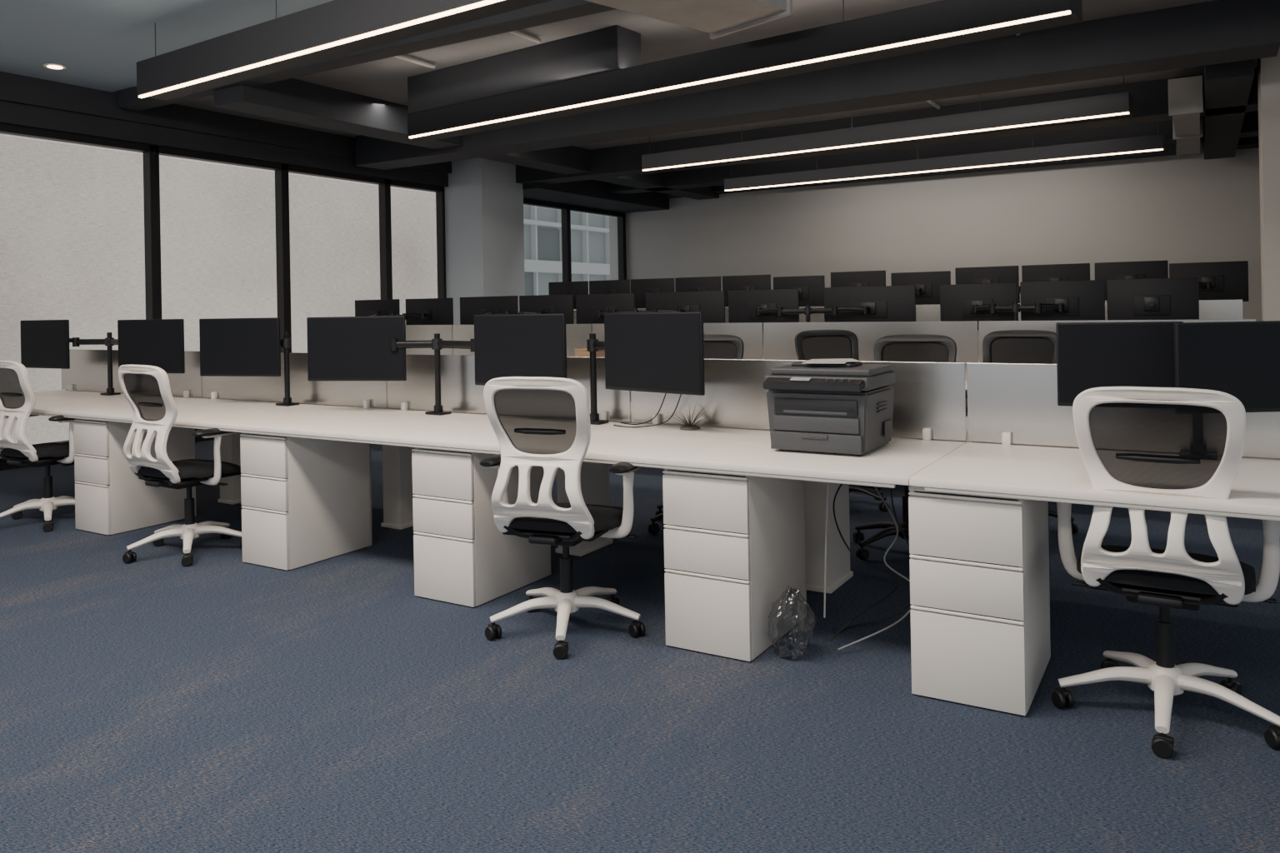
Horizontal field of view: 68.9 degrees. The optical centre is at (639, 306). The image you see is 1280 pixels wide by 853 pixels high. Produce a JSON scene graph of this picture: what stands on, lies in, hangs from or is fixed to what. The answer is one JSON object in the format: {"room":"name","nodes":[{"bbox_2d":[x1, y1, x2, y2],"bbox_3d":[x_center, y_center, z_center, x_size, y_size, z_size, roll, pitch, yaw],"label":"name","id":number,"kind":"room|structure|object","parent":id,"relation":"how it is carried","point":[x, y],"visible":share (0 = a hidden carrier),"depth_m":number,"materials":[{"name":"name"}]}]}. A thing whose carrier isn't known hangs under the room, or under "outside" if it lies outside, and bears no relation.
{"room":"open-plan office","nodes":[
{"label":"open-plan office","id":0,"kind":"room"},
{"bbox_2d":[0,123,161,443],"bbox_3d":[-5.263,-0.118,8.712,0.120,2.970,1.600,-1,0,31],"label":"window","id":1,"kind":"structure","parent":0,"point":[151,158],"depth_m":9.30,"materials":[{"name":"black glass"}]},
{"bbox_2d":[155,145,291,430],"bbox_3d":[-4.463,-0.133,10.040,0.120,2.970,1.600,-1,0,31],"label":"window","id":2,"kind":"structure","parent":0,"point":[282,182],"depth_m":10.63,"materials":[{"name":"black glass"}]},
{"bbox_2d":[285,165,392,299],"bbox_3d":[-3.659,-0.147,11.376,0.120,2.970,1.620,-1,0,31],"label":"window","id":3,"kind":"structure","parent":0,"point":[384,188],"depth_m":11.97,"materials":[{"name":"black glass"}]},
{"bbox_2d":[388,179,446,298],"bbox_3d":[-2.983,-0.159,12.498,0.120,2.970,1.100,-1,0,31],"label":"window","id":4,"kind":"structure","parent":0,"point":[440,191],"depth_m":12.87,"materials":[{"name":"black metal"}]},
{"bbox_2d":[444,157,524,324],"bbox_3d":[-2.216,-0.353,13.138,0.800,3.450,0.890,-1,0,31],"label":"wall column","id":5,"kind":"structure","parent":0,"point":[484,228],"depth_m":12.78,"materials":[{"name":"paint"}]},
{"bbox_2d":[523,199,571,281],"bbox_3d":[-1.722,-0.182,14.593,0.120,2.970,2.110,-1,0,31],"label":"window frame","id":6,"kind":"structure","parent":0,"point":[565,209],"depth_m":15.40,"materials":[{"name":"black metal"}]},
{"bbox_2d":[0,0,1257,149],"bbox_3d":[0.749,-2.232,5.187,15.000,0.200,19.300,-1,0,31],"label":"ceiling","id":7,"kind":"structure","parent":0,"point":[386,79],"depth_m":7.27,"materials":[{"name":"paint"}]},
{"bbox_2d":[136,0,551,100],"bbox_3d":[-1.069,-1.823,5.083,6.031,0.551,0.221,-1,0,34],"label":"linear light","id":8,"kind":"object","parent":7,"relation":"hanging from","point":[333,28],"visible":1,"depth_m":5.66,"materials":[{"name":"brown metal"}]},
{"bbox_2d":[117,0,616,110],"bbox_3d":[-0.918,-2.022,6.484,9.200,0.160,0.200,-1,0,31],"label":"trim","id":9,"kind":"structure","parent":7,"relation":"attached to","point":[553,11],"depth_m":6.81,"materials":[{"name":"paint"}]},
{"bbox_2d":[407,25,641,114],"bbox_3d":[-1.049,-1.931,7.854,2.430,0.334,0.300,-1,0,37],"label":"trim","id":10,"kind":"structure","parent":7,"relation":"attached to","point":[614,47],"depth_m":7.56,"materials":[{"name":"paint"}]},
{"bbox_2d":[585,0,792,39],"bbox_3d":[0.186,-1.939,5.447,1.380,0.364,0.670,-1,0,-42],"label":"air duct","id":11,"kind":"object","parent":7,"relation":"attached to","point":[719,18],"visible":1,"depth_m":5.65,"materials":[{"name":"metal"}]},
{"bbox_2d":[407,0,1082,140],"bbox_3d":[0.207,-1.845,6.900,5.584,0.551,0.300,-1,0,37],"label":"linear light","id":12,"kind":"object","parent":7,"relation":"hanging from","point":[944,23],"visible":1,"depth_m":6.29,"materials":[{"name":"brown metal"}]},
{"bbox_2d":[355,0,1279,169],"bbox_3d":[0.631,-1.950,9.054,9.200,0.360,0.450,-1,0,31],"label":"ceiling beam","id":13,"kind":"structure","parent":7,"relation":"attached to","point":[1220,31],"depth_m":7.76,"materials":[{"name":"paint"}]},
{"bbox_2d":[515,67,1258,184],"bbox_3d":[1.920,-1.983,11.196,9.200,0.340,0.400,-1,0,31],"label":"ceiling beam","id":14,"kind":"structure","parent":7,"relation":"attached to","point":[1149,98],"depth_m":10.53,"materials":[{"name":"paint"}]},
{"bbox_2d":[641,75,1132,171],"bbox_3d":[2.138,-1.880,9.426,5.019,0.551,0.201,-1,0,35],"label":"linear light","id":15,"kind":"object","parent":7,"relation":"hanging from","point":[1114,105],"visible":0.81,"depth_m":9.02,"materials":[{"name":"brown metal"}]},
{"bbox_2d":[609,110,1258,194],"bbox_3d":[2.951,-2.022,12.909,9.600,0.300,0.400,-1,0,31],"label":"trim","id":16,"kind":"structure","parent":7,"relation":"attached to","point":[707,177],"depth_m":12.27,"materials":[{"name":"paint"}]},
{"bbox_2d":[724,121,1164,191],"bbox_3d":[3.406,-1.903,11.446,5.277,0.551,0.201,-1,0,33],"label":"linear light","id":17,"kind":"object","parent":7,"relation":"hanging from","point":[1154,142],"visible":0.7,"depth_m":11.08,"materials":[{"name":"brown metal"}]},
{"bbox_2d":[1168,75,1203,157],"bbox_3d":[5.709,-1.988,9.732,0.270,0.464,3.030,-1,0,31],"label":"air duct","id":18,"kind":"object","parent":7,"relation":"hanging from","point":[1185,93],"visible":1,"depth_m":8.50,"materials":[{"name":"metal"}]},
{"bbox_2d":[1203,59,1254,159],"bbox_3d":[6.136,-2.059,9.824,0.340,0.340,5.200,-1,0,31],"label":"trim","id":19,"kind":"structure","parent":7,"relation":"attached to","point":[1227,84],"depth_m":8.53,"materials":[{"name":"paint"}]},
{"bbox_2d":[0,398,1279,852],"bbox_3d":[0.891,1.366,5.315,15.000,0.100,19.600,-1,0,31],"label":"floor","id":20,"kind":"structure","parent":0,"point":[221,702],"depth_m":3.02,"materials":[{"name":"carpet"}]},
{"bbox_2d":[0,360,77,532],"bbox_3d":[-3.855,0.866,6.057,0.674,1.062,0.641,-1,0,28],"label":"office chair","id":21,"kind":"object","parent":20,"relation":"on","point":[17,399],"visible":0.86,"depth_m":5.85,"materials":[{"name":"white plastic"}]},
{"bbox_2d":[0,442,77,458],"bbox_3d":[-3.841,0.941,6.081,0.490,0.091,0.470,-1,0,28],"label":"seat cushion","id":22,"kind":"object","parent":21,"relation":"on","point":[47,450],"depth_m":5.89,"materials":[{"name":"fabric"}]},
{"bbox_2d":[73,418,195,534],"bbox_3d":[-3.232,1.032,5.989,0.362,0.708,0.581,-1,0,31],"label":"drawer pedestal","id":23,"kind":"object","parent":20,"relation":"on","point":[110,499],"visible":0.8,"depth_m":5.76,"materials":[{"name":"paint"}]},
{"bbox_2d":[118,365,244,566],"bbox_3d":[-2.531,0.843,5.232,0.674,1.062,0.642,-1,0,33],"label":"office chair","id":24,"kind":"object","parent":20,"relation":"on","point":[147,388],"visible":0.93,"depth_m":5.05,"materials":[{"name":"white plastic"}]},
{"bbox_2d":[137,459,244,479],"bbox_3d":[-2.518,0.917,5.250,0.490,0.091,0.470,-1,0,33],"label":"seat cushion","id":25,"kind":"object","parent":24,"relation":"on","point":[187,468],"depth_m":5.10,"materials":[{"name":"fabric"}]},
{"bbox_2d":[240,432,372,570],"bbox_3d":[-1.829,1.007,5.144,0.362,0.708,0.581,-1,0,31],"label":"drawer pedestal","id":26,"kind":"object","parent":20,"relation":"on","point":[306,501],"visible":0.77,"depth_m":4.95,"materials":[{"name":"paint"}]},
{"bbox_2d":[30,390,965,488],"bbox_3d":[-1.891,0.644,5.322,7.048,0.041,0.885,-1,0,31],"label":"desk","id":27,"kind":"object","parent":26,"relation":"on","point":[724,451],"depth_m":4.30,"materials":[{"name":"laminate"}]},
{"bbox_2d":[69,332,120,395],"bbox_3d":[-3.937,0.426,6.931,1.419,0.466,0.144,-1,0,31],"label":"monitor arm","id":28,"kind":"object","parent":27,"relation":"attached to","point":[109,342],"visible":0.57,"depth_m":6.97,"materials":[{"name":"black metal"}]},
{"bbox_2d":[20,320,69,369],"bbox_3d":[-4.571,0.289,7.216,0.610,0.372,0.088,-1,0,28],"label":"monitor","id":29,"kind":"object","parent":28,"relation":"attached to","point":[44,343],"visible":0.91,"depth_m":7.16,"materials":[{"name":"black plastic"}]},
{"bbox_2d":[117,319,184,373],"bbox_3d":[-3.382,0.275,6.499,0.610,0.372,0.088,-1,0,22],"label":"monitor","id":30,"kind":"object","parent":28,"relation":"attached to","point":[157,342],"visible":0.92,"depth_m":6.44,"materials":[{"name":"black plastic"}]},
{"bbox_2d":[61,349,202,397],"bbox_3d":[-3.888,0.495,7.051,1.842,0.330,0.040,-1,0,31],"label":"divider","id":31,"kind":"object","parent":27,"relation":"on","point":[87,372],"visible":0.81,"depth_m":7.23,"materials":[{"name":"plastic"}]},
{"bbox_2d":[275,332,299,406],"bbox_3d":[-2.370,0.398,5.979,0.389,0.466,0.117,-1,0,15],"label":"monitor arm","id":32,"kind":"object","parent":27,"relation":"attached to","point":[286,342],"visible":0.63,"depth_m":5.93,"materials":[{"name":"black metal"}]},
{"bbox_2d":[199,317,280,376],"bbox_3d":[-2.553,0.260,5.999,0.610,0.372,0.088,-1,0,17],"label":"monitor","id":33,"kind":"object","parent":32,"relation":"attached to","point":[228,347],"visible":1,"depth_m":5.95,"materials":[{"name":"black plastic"}]},
{"bbox_2d":[202,352,387,408],"bbox_3d":[-2.316,0.467,6.104,1.812,0.330,0.040,-1,0,31],"label":"divider","id":34,"kind":"object","parent":27,"relation":"on","point":[367,394],"visible":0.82,"depth_m":6.05,"materials":[{"name":"plastic"}]},
{"bbox_2d":[389,333,474,415],"bbox_3d":[-1.073,0.379,5.199,1.260,0.456,0.156,-1,0,31],"label":"monitor arm","id":35,"kind":"object","parent":27,"relation":"attached to","point":[437,344],"visible":0.7,"depth_m":5.26,"materials":[{"name":"black metal"}]},
{"bbox_2d":[306,315,406,380],"bbox_3d":[-1.634,0.243,5.420,0.610,0.372,0.088,-1,0,11],"label":"monitor","id":36,"kind":"object","parent":35,"relation":"attached to","point":[340,348],"visible":1,"depth_m":5.38,"materials":[{"name":"black plastic"}]},
{"bbox_2d":[474,313,567,385],"bbox_3d":[-0.603,0.225,4.803,0.610,0.372,0.088,-1,0,34],"label":"monitor","id":37,"kind":"object","parent":35,"relation":"attached to","point":[506,345],"visible":0.91,"depth_m":4.76,"materials":[{"name":"black plastic"}]},
{"bbox_2d":[387,354,630,421],"bbox_3d":[-0.796,0.439,5.188,1.722,0.330,0.040,-1,0,31],"label":"divider","id":38,"kind":"object","parent":27,"relation":"on","point":[459,392],"visible":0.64,"depth_m":5.34,"materials":[{"name":"plastic"}]},
{"bbox_2d":[586,333,608,424],"bbox_3d":[-0.087,0.362,4.580,0.116,0.456,0.565,-1,0,-44],"label":"monitor arm","id":39,"kind":"object","parent":27,"relation":"attached to","point":[593,346],"visible":0.5,"depth_m":4.72,"materials":[{"name":"black metal"}]},
{"bbox_2d":[604,311,704,395],"bbox_3d":[0.077,0.213,4.369,0.610,0.372,0.088,-1,0,43],"label":"monitor","id":40,"kind":"object","parent":39,"relation":"attached to","point":[661,352],"visible":1,"depth_m":4.31,"materials":[{"name":"black plastic"}]},
{"bbox_2d":[630,359,966,440],"bbox_3d":[0.651,0.413,4.316,1.642,0.330,0.040,-1,0,31],"label":"divider","id":41,"kind":"object","parent":27,"relation":"on","point":[929,400],"visible":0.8,"depth_m":4.37,"materials":[{"name":"plastic"}]},
{"bbox_2d":[763,360,894,455],"bbox_3d":[0.768,0.402,3.784,0.425,0.346,0.422,-1,0,31],"label":"printer","id":42,"kind":"object","parent":27,"relation":"on","point":[847,408],"visible":1,"depth_m":3.64,"materials":[{"name":"plastic"}]},
{"bbox_2d":[770,430,862,454],"bbox_3d":[0.683,0.530,3.639,0.370,0.072,0.026,-1,0,31],"label":"paper tray","id":43,"kind":"object","parent":42,"relation":"on","point":[832,442],"depth_m":3.62,"materials":[{"name":"plastic"}]},
{"bbox_2d":[411,447,551,607],"bbox_3d":[-0.752,0.988,4.496,0.362,0.708,0.581,-1,0,31],"label":"drawer pedestal","id":44,"kind":"object","parent":20,"relation":"on","point":[462,557],"visible":0.78,"depth_m":4.26,"materials":[{"name":"paint"}]},
{"bbox_2d":[479,376,645,659],"bbox_3d":[-0.309,0.802,3.862,0.676,1.062,0.636,-1,0,21],"label":"office chair","id":45,"kind":"object","parent":20,"relation":"on","point":[543,422],"visible":1,"depth_m":3.66,"materials":[{"name":"white plastic"}]},
{"bbox_2d":[509,502,623,533],"bbox_3d":[-0.302,0.877,3.880,0.490,0.091,0.470,-1,0,21],"label":"seat cushion","id":46,"kind":"object","parent":45,"relation":"on","point":[604,519],"depth_m":3.69,"materials":[{"name":"fabric"}]},
{"bbox_2d":[65,390,1279,594],"bbox_3d":[-0.488,0.969,5.557,9.198,0.743,0.860,-1,0,31],"label":"desk","id":47,"kind":"object","parent":20,"relation":"on","point":[397,460],"depth_m":5.05,"materials":[{"name":"laminate"}]},
{"bbox_2d":[647,334,744,534],"bbox_3d":[0.349,0.751,5.641,0.682,1.149,0.617,-1,0,25],"label":"office chair","id":48,"kind":"object","parent":20,"relation":"on","point":[716,346],"visible":0.09,"depth_m":5.81,"materials":[{"name":"black plastic"}]},
{"bbox_2d":[662,468,806,661],"bbox_3d":[0.397,0.967,3.804,0.362,0.708,0.581,-1,0,31],"label":"drawer pedestal","id":49,"kind":"object","parent":20,"relation":"on","point":[733,544],"visible":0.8,"depth_m":3.58,"materials":[{"name":"paint"}]},
{"bbox_2d":[795,330,889,512],"bbox_3d":[1.322,0.734,6.181,0.682,1.149,0.618,-1,0,-9],"label":"office chair","id":50,"kind":"object","parent":20,"relation":"on","point":[812,344],"visible":0.25,"depth_m":6.40,"materials":[{"name":"black plastic"}]},
{"bbox_2d":[853,334,967,560],"bbox_3d":[1.429,0.732,4.991,0.682,1.149,0.617,-1,0,28],"label":"office chair","id":51,"kind":"object","parent":20,"relation":"on","point":[903,347],"visible":0.27,"depth_m":5.16,"materials":[{"name":"black plastic"}]},
{"bbox_2d":[908,485,1050,715],"bbox_3d":[1.216,0.952,3.311,0.362,0.708,0.581,-1,0,31],"label":"drawer pedestal","id":52,"kind":"object","parent":20,"relation":"on","point":[980,572],"visible":0.79,"depth_m":3.07,"materials":[{"name":"paint"}]},
{"bbox_2d":[909,442,1279,521],"bbox_3d":[2.049,0.573,2.949,2.148,0.041,0.885,-1,0,31],"label":"desk","id":53,"kind":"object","parent":52,"relation":"on","point":[1027,472],"depth_m":3.03,"materials":[{"name":"laminate"}]},
{"bbox_2d":[966,363,1279,459],"bbox_3d":[2.279,0.384,3.336,2.142,0.330,0.040,-1,0,31],"label":"divider","id":54,"kind":"object","parent":53,"relation":"on","point":[1008,403],"visible":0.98,"depth_m":3.78,"materials":[{"name":"plastic"}]},
{"bbox_3d":[1.949,0.365,3.439,0.356,0.376,0.135,-1,0,31],"label":"monitor mount","id":55,"kind":"object","parent":53,"relation":"on","visible":0},
{"bbox_2d":[1055,321,1183,406],"bbox_3d":[1.784,0.215,3.481,0.420,0.315,0.088,-1,0,23],"label":"monitor","id":56,"kind":"object","parent":55,"relation":"attached to","point":[1090,355],"visible":0.8,"depth_m":3.45,"materials":[{"name":"black plastic"}]},
{"bbox_2d":[1174,320,1279,412],"bbox_3d":[2.058,0.210,3.262,0.420,0.315,0.088,-1,0,-3],"label":"monitor","id":57,"kind":"object","parent":55,"relation":"attached to","point":[1241,360],"visible":0.88,"depth_m":3.22,"materials":[{"name":"black plastic"}]},
{"bbox_2d":[965,330,1078,533],"bbox_3d":[2.165,0.719,5.412,0.682,1.149,0.618,-1,0,36],"label":"office chair","id":58,"kind":"object","parent":20,"relation":"on","point":[1023,347],"visible":0.16,"depth_m":5.60,"materials":[{"name":"black plastic"}]},
{"bbox_2d":[1051,386,1279,759],"bbox_3d":[1.653,0.768,2.951,0.692,1.069,0.629,-1,0,32],"label":"office chair","id":59,"kind":"object","parent":20,"relation":"on","point":[1179,442],"visible":0.88,"depth_m":2.79,"materials":[{"name":"white plastic"}]},
{"bbox_2d":[1076,545,1255,595],"bbox_3d":[1.679,0.842,2.990,0.490,0.091,0.470,-1,0,32],"label":"seat cushion","id":60,"kind":"object","parent":59,"relation":"on","point":[1096,575],"depth_m":2.83,"materials":[{"name":"fabric"}]},
{"bbox_3d":[1.679,0.930,10.515,8.598,0.743,0.770,-1,0,31],"label":"countertop","id":61,"kind":"structure","parent":20,"relation":"on","visible":0},
{"bbox_2d":[915,289,919,294],"bbox_3d":[2.540,0.182,9.660,0.696,0.721,0.138,-1,0,31],"label":"monitor mount","id":62,"kind":"object","parent":61,"relation":"on","point":[917,291],"visible":0.09,"depth_m":9.52,"materials":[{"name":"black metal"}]},
{"bbox_2d":[890,270,950,304],"bbox_3d":[2.876,-0.178,9.588,0.600,0.355,0.088,-1,0,30],"label":"monitor","id":63,"kind":"object","parent":62,"relation":"attached to","point":[928,283],"visible":0.66,"depth_m":9.57,"materials":[{"name":"black plastic"}]},
{"bbox_2d":[1016,286,1020,303],"bbox_3d":[3.650,0.162,8.992,0.666,0.721,0.138,-1,0,31],"label":"monitor arm","id":64,"kind":"object","parent":61,"relation":"on","point":[1018,291],"visible":0.08,"depth_m":8.95,"materials":[{"name":"black metal"}]},
{"bbox_2d":[955,265,1019,286],"bbox_3d":[3.431,-0.218,9.253,0.600,0.355,0.088,-1,0,32],"label":"monitor","id":65,"kind":"object","parent":64,"relation":"attached to","point":[1005,274],"visible":0.54,"depth_m":9.26,"materials":[{"name":"black plastic"}]},
{"bbox_2d":[1021,263,1089,282],"bbox_3d":[3.972,-0.228,8.928,0.600,0.355,0.088,-1,0,31],"label":"monitor","id":66,"kind":"object","parent":64,"relation":"attached to","point":[1075,272],"visible":0.45,"depth_m":8.93,"materials":[{"name":"black plastic"}]},
{"bbox_2d":[1198,281,1210,289],"bbox_3d":[4.729,0.142,8.342,0.646,0.721,0.138,-1,0,31],"label":"monitor arm","id":67,"kind":"object","parent":61,"relation":"on","point":[1207,284],"visible":0.11,"depth_m":8.22,"materials":[{"name":"black metal"}]},
{"bbox_2d":[1094,260,1168,300],"bbox_3d":[4.520,-0.237,8.598,0.600,0.355,0.088,-1,0,31],"label":"monitor","id":68,"kind":"object","parent":67,"relation":"attached to","point":[1145,269],"visible":0.44,"depth_m":8.61,"materials":[{"name":"black plastic"}]},
{"bbox_2d":[1169,260,1249,301],"bbox_3d":[5.043,-0.217,8.283,0.600,0.355,0.088,-1,0,31],"label":"monitor","id":69,"kind":"object","parent":67,"relation":"attached to","point":[1229,280],"visible":0.83,"depth_m":8.25,"materials":[{"name":"black plastic"}]},
{"bbox_3d":[1.245,0.587,9.803,8.598,0.041,0.770,-1,0,31],"label":"countertop","id":70,"kind":"structure","parent":61,"relation":"attached to","visible":0},
{"bbox_2d":[1105,300,1243,319],"bbox_3d":[4.392,0.232,8.372,1.712,0.558,0.040,-1,0,31],"label":"divider","id":71,"kind":"object","parent":70,"relation":"on","point":[1208,309],"visible":0.06,"depth_m":8.02,"materials":[{"name":"plastic"}]},
{"bbox_3d":[1.414,0.202,10.338,0.666,0.721,0.138,-1,0,31],"label":"monitor mount","id":72,"kind":"object","parent":61,"relation":"on","visible":0},
{"bbox_2d":[773,275,824,306],"bbox_3d":[1.736,-0.157,10.275,0.600,0.355,0.088,-1,0,32],"label":"monitor","id":73,"kind":"object","parent":72,"relation":"attached to","point":[811,288],"visible":0.55,"depth_m":10.24,"materials":[{"name":"black plastic"}]},
{"bbox_3d":[0.519,0.951,8.587,8.598,0.743,0.770,-1,0,31],"label":"countertop","id":74,"kind":"structure","parent":20,"relation":"on","visible":0},
{"bbox_2d":[369,312,424,319],"bbox_3d":[-2.680,0.348,10.166,0.826,0.576,0.119,-1,0,31],"label":"monitor arm","id":75,"kind":"object","parent":74,"relation":"on","point":[409,315],"visible":0.48,"depth_m":10.01,"materials":[{"name":"black metal"}]},
{"bbox_2d":[405,297,453,324],"bbox_3d":[-2.292,0.090,10.053,0.690,0.355,0.088,-1,0,32],"label":"monitor","id":76,"kind":"object","parent":75,"relation":"attached to","point":[437,311],"visible":0.79,"depth_m":10.03,"materials":[{"name":"black plastic"}]},
{"bbox_2d":[480,310,542,314],"bbox_3d":[-1.314,0.324,9.343,0.776,0.576,0.119,-1,0,31],"label":"monitor arm","id":77,"kind":"object","parent":74,"relation":"on","point":[507,311],"visible":0.37,"depth_m":9.30,"materials":[{"name":"black metal"}]},
{"bbox_2d":[460,295,518,324],"bbox_3d":[-1.582,0.074,9.625,0.780,0.355,0.088,-1,0,32],"label":"monitor","id":78,"kind":"object","parent":77,"relation":"attached to","point":[469,307],"visible":0.5,"depth_m":9.66,"materials":[{"name":"black plastic"}]},
{"bbox_2d":[519,294,574,324],"bbox_3d":[-0.947,0.064,9.243,0.660,0.355,0.088,-1,0,31],"label":"monitor","id":79,"kind":"object","parent":77,"relation":"attached to","point":[547,304],"visible":0.59,"depth_m":9.22,"materials":[{"name":"black plastic"}]},
{"bbox_2d":[597,308,681,317],"bbox_3d":[-0.029,0.301,8.569,0.896,0.576,0.119,-1,0,31],"label":"monitor arm","id":80,"kind":"object","parent":74,"relation":"on","point":[635,310],"visible":0.44,"depth_m":8.53,"materials":[{"name":"black metal"}]},
{"bbox_2d":[575,293,634,331],"bbox_3d":[-0.347,0.058,8.881,0.660,0.355,0.088,-1,0,31],"label":"monitor","id":81,"kind":"object","parent":80,"relation":"attached to","point":[587,306],"visible":0.66,"depth_m":8.93,"materials":[{"name":"black plastic"}]},
{"bbox_2d":[645,290,724,323],"bbox_3d":[0.389,0.045,8.438,0.810,0.355,0.088,-1,0,31],"label":"monitor","id":82,"kind":"object","parent":80,"relation":"attached to","point":[712,303],"visible":0.46,"depth_m":8.39,"materials":[{"name":"black plastic"}]},
{"bbox_2d":[756,305,867,322],"bbox_3d":[1.397,0.275,7.710,0.966,0.576,0.119,-1,0,31],"label":"monitor arm","id":83,"kind":"object","parent":74,"relation":"on","point":[807,311],"visible":0.81,"depth_m":7.67,"materials":[{"name":"black metal"}]},
{"bbox_2d":[728,289,799,329],"bbox_3d":[1.048,0.032,8.041,0.660,0.355,0.088,-1,0,32],"label":"monitor","id":84,"kind":"object","parent":83,"relation":"attached to","point":[743,304],"visible":0.76,"depth_m":8.05,"materials":[{"name":"black plastic"}]},
{"bbox_2d":[824,285,915,322],"bbox_3d":[1.846,0.015,7.561,0.750,0.355,0.088,-1,0,30],"label":"monitor","id":85,"kind":"object","parent":83,"relation":"attached to","point":[884,303],"visible":0.73,"depth_m":7.55,"materials":[{"name":"black plastic"}]},
{"bbox_2d":[973,301,1063,320],"bbox_3d":[2.776,0.250,6.880,0.626,0.576,0.119,-1,0,31],"label":"monitor arm","id":86,"kind":"object","parent":74,"relation":"on","point":[1015,307],"visible":0.75,"depth_m":6.84,"materials":[{"name":"black metal"}]},
{"bbox_2d":[940,283,1017,329],"bbox_3d":[2.573,0.004,7.123,0.564,0.355,0.088,-1,0,32],"label":"monitor","id":87,"kind":"object","parent":86,"relation":"attached to","point":[957,302],"visible":0.7,"depth_m":7.14,"materials":[{"name":"black plastic"}]},
{"bbox_2d":[1020,280,1104,320],"bbox_3d":[3.079,-0.010,6.818,0.564,0.355,0.088,-1,0,30],"label":"monitor","id":88,"kind":"object","parent":86,"relation":"attached to","point":[1082,300],"visible":0.73,"depth_m":6.81,"materials":[{"name":"black plastic"}]},
{"bbox_2d":[1106,277,1199,319],"bbox_3d":[3.575,-0.018,6.519,0.564,0.355,0.088,-1,0,31],"label":"monitor","id":89,"kind":"object","parent":74,"relation":"on","point":[1152,298],"visible":0.79,"depth_m":6.52,"materials":[{"name":"black plastic"}]},
{"bbox_3d":[0.084,0.608,7.876,8.598,0.041,0.770,-1,0,31],"label":"countertop","id":90,"kind":"structure","parent":74,"relation":"attached to","visible":0},
{"bbox_2d":[405,325,453,354],"bbox_3d":[-2.660,0.419,9.993,1.712,0.438,0.040,-1,0,31],"label":"divider","id":91,"kind":"object","parent":90,"relation":"on","point":[413,332],"visible":0.09,"depth_m":9.74,"materials":[{"name":"fabric"}]},
{"bbox_2d":[452,324,591,356],"bbox_3d":[-1.187,0.392,9.106,1.712,0.438,0.040,-1,0,31],"label":"divider","id":92,"kind":"object","parent":90,"relation":"on","point":[577,335],"visible":0.13,"depth_m":8.81,"materials":[{"name":"plastic"}]},
{"bbox_2d":[591,322,763,359],"bbox_3d":[0.286,0.366,8.219,1.712,0.438,0.040,-1,0,31],"label":"divider","id":93,"kind":"object","parent":90,"relation":"on","point":[752,333],"visible":0.15,"depth_m":7.87,"materials":[{"name":"fabric"}]},
{"bbox_2d":[763,320,978,379],"bbox_3d":[1.760,0.339,7.331,1.712,0.438,0.040,-1,0,31],"label":"divider","id":94,"kind":"object","parent":90,"relation":"on","point":[778,337],"visible":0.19,"depth_m":7.32,"materials":[{"name":"plastic"}]},
{"bbox_2d":[978,319,1255,363],"bbox_3d":[3.233,0.313,6.444,1.712,0.438,0.040,-1,0,31],"label":"divider","id":95,"kind":"object","parent":90,"relation":"on","point":[985,327],"visible":0.2,"depth_m":6.70,"materials":[{"name":"plastic"}]},
{"bbox_2d":[609,147,1261,321],"bbox_3d":[4.024,-0.466,14.498,10.550,3.450,0.200,-1,0,31],"label":"wall","id":96,"kind":"structure","parent":0,"point":[1172,208],"depth_m":13.83,"materials":[{"name":"paint"}]},
{"bbox_2d":[0,71,451,174],"bbox_3d":[-4.926,-1.910,9.015,0.080,0.240,18.600,-1,0,31],"label":"trim","id":97,"kind":"structure","parent":96,"relation":"attached to","point":[14,88],"depth_m":9.40,"materials":[{"name":"paint"}]},
{"bbox_2d":[0,100,629,213],"bbox_3d":[-5.078,-1.817,9.108,0.300,0.420,18.600,-1,0,31],"label":"trim","id":98,"kind":"structure","parent":96,"relation":"attached to","point":[11,113],"depth_m":9.61,"materials":[{"name":"paint"}]},
{"bbox_2d":[213,78,719,199],"bbox_3d":[-1.200,-1.947,12.024,0.400,0.300,9.200,-1,0,31],"label":"ceiling beam","id":99,"kind":"structure","parent":96,"relation":"attached to","point":[292,100],"depth_m":9.19,"materials":[{"name":"paint"}]},
{"bbox_2d":[522,180,669,213],"bbox_3d":[-0.851,-1.893,15.025,0.900,0.420,3.800,-1,0,31],"label":"ceiling beam","id":100,"kind":"structure","parent":96,"relation":"attached to","point":[588,193],"depth_m":14.69,"materials":[{"name":"metal"}]},
{"bbox_2d":[659,136,1259,198],"bbox_3d":[3.776,-2.076,14.280,9.600,0.220,0.400,-1,0,31],"label":"trim","id":101,"kind":"structure","parent":96,"relation":"attached to","point":[1252,142],"depth_m":13.29,"materials":[{"name":"paint"}]},
{"bbox_2d":[1257,46,1279,320],"bbox_3d":[5.475,-0.492,7.671,0.600,3.450,0.500,-1,0,31],"label":"wall pier","id":102,"kind":"object","parent":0,"point":[1268,68],"visible":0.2,"depth_m":7.59,"materials":[{"name":"paint"}]},
{"label":"outside","id":103,"kind":"structure","parent":0,"visible":0},
{"bbox_2d":[0,133,437,448],"bbox_3d":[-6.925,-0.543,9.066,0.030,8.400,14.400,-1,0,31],"label":"window blinds","id":104,"kind":"object","parent":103,"point":[72,217],"visible":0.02,"depth_m":11.30,"materials":[{"name":"white fabric"}]},
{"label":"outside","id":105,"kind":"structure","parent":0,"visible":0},
{"bbox_2d":[523,204,609,310],"bbox_3d":[-1.191,-2.272,26.373,0.520,15.250,22.000,-1,0,31],"label":"neighbouring building","id":106,"kind":"structure","parent":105,"point":[590,250],"depth_m":24.54,"materials":[{"name":"grey"}]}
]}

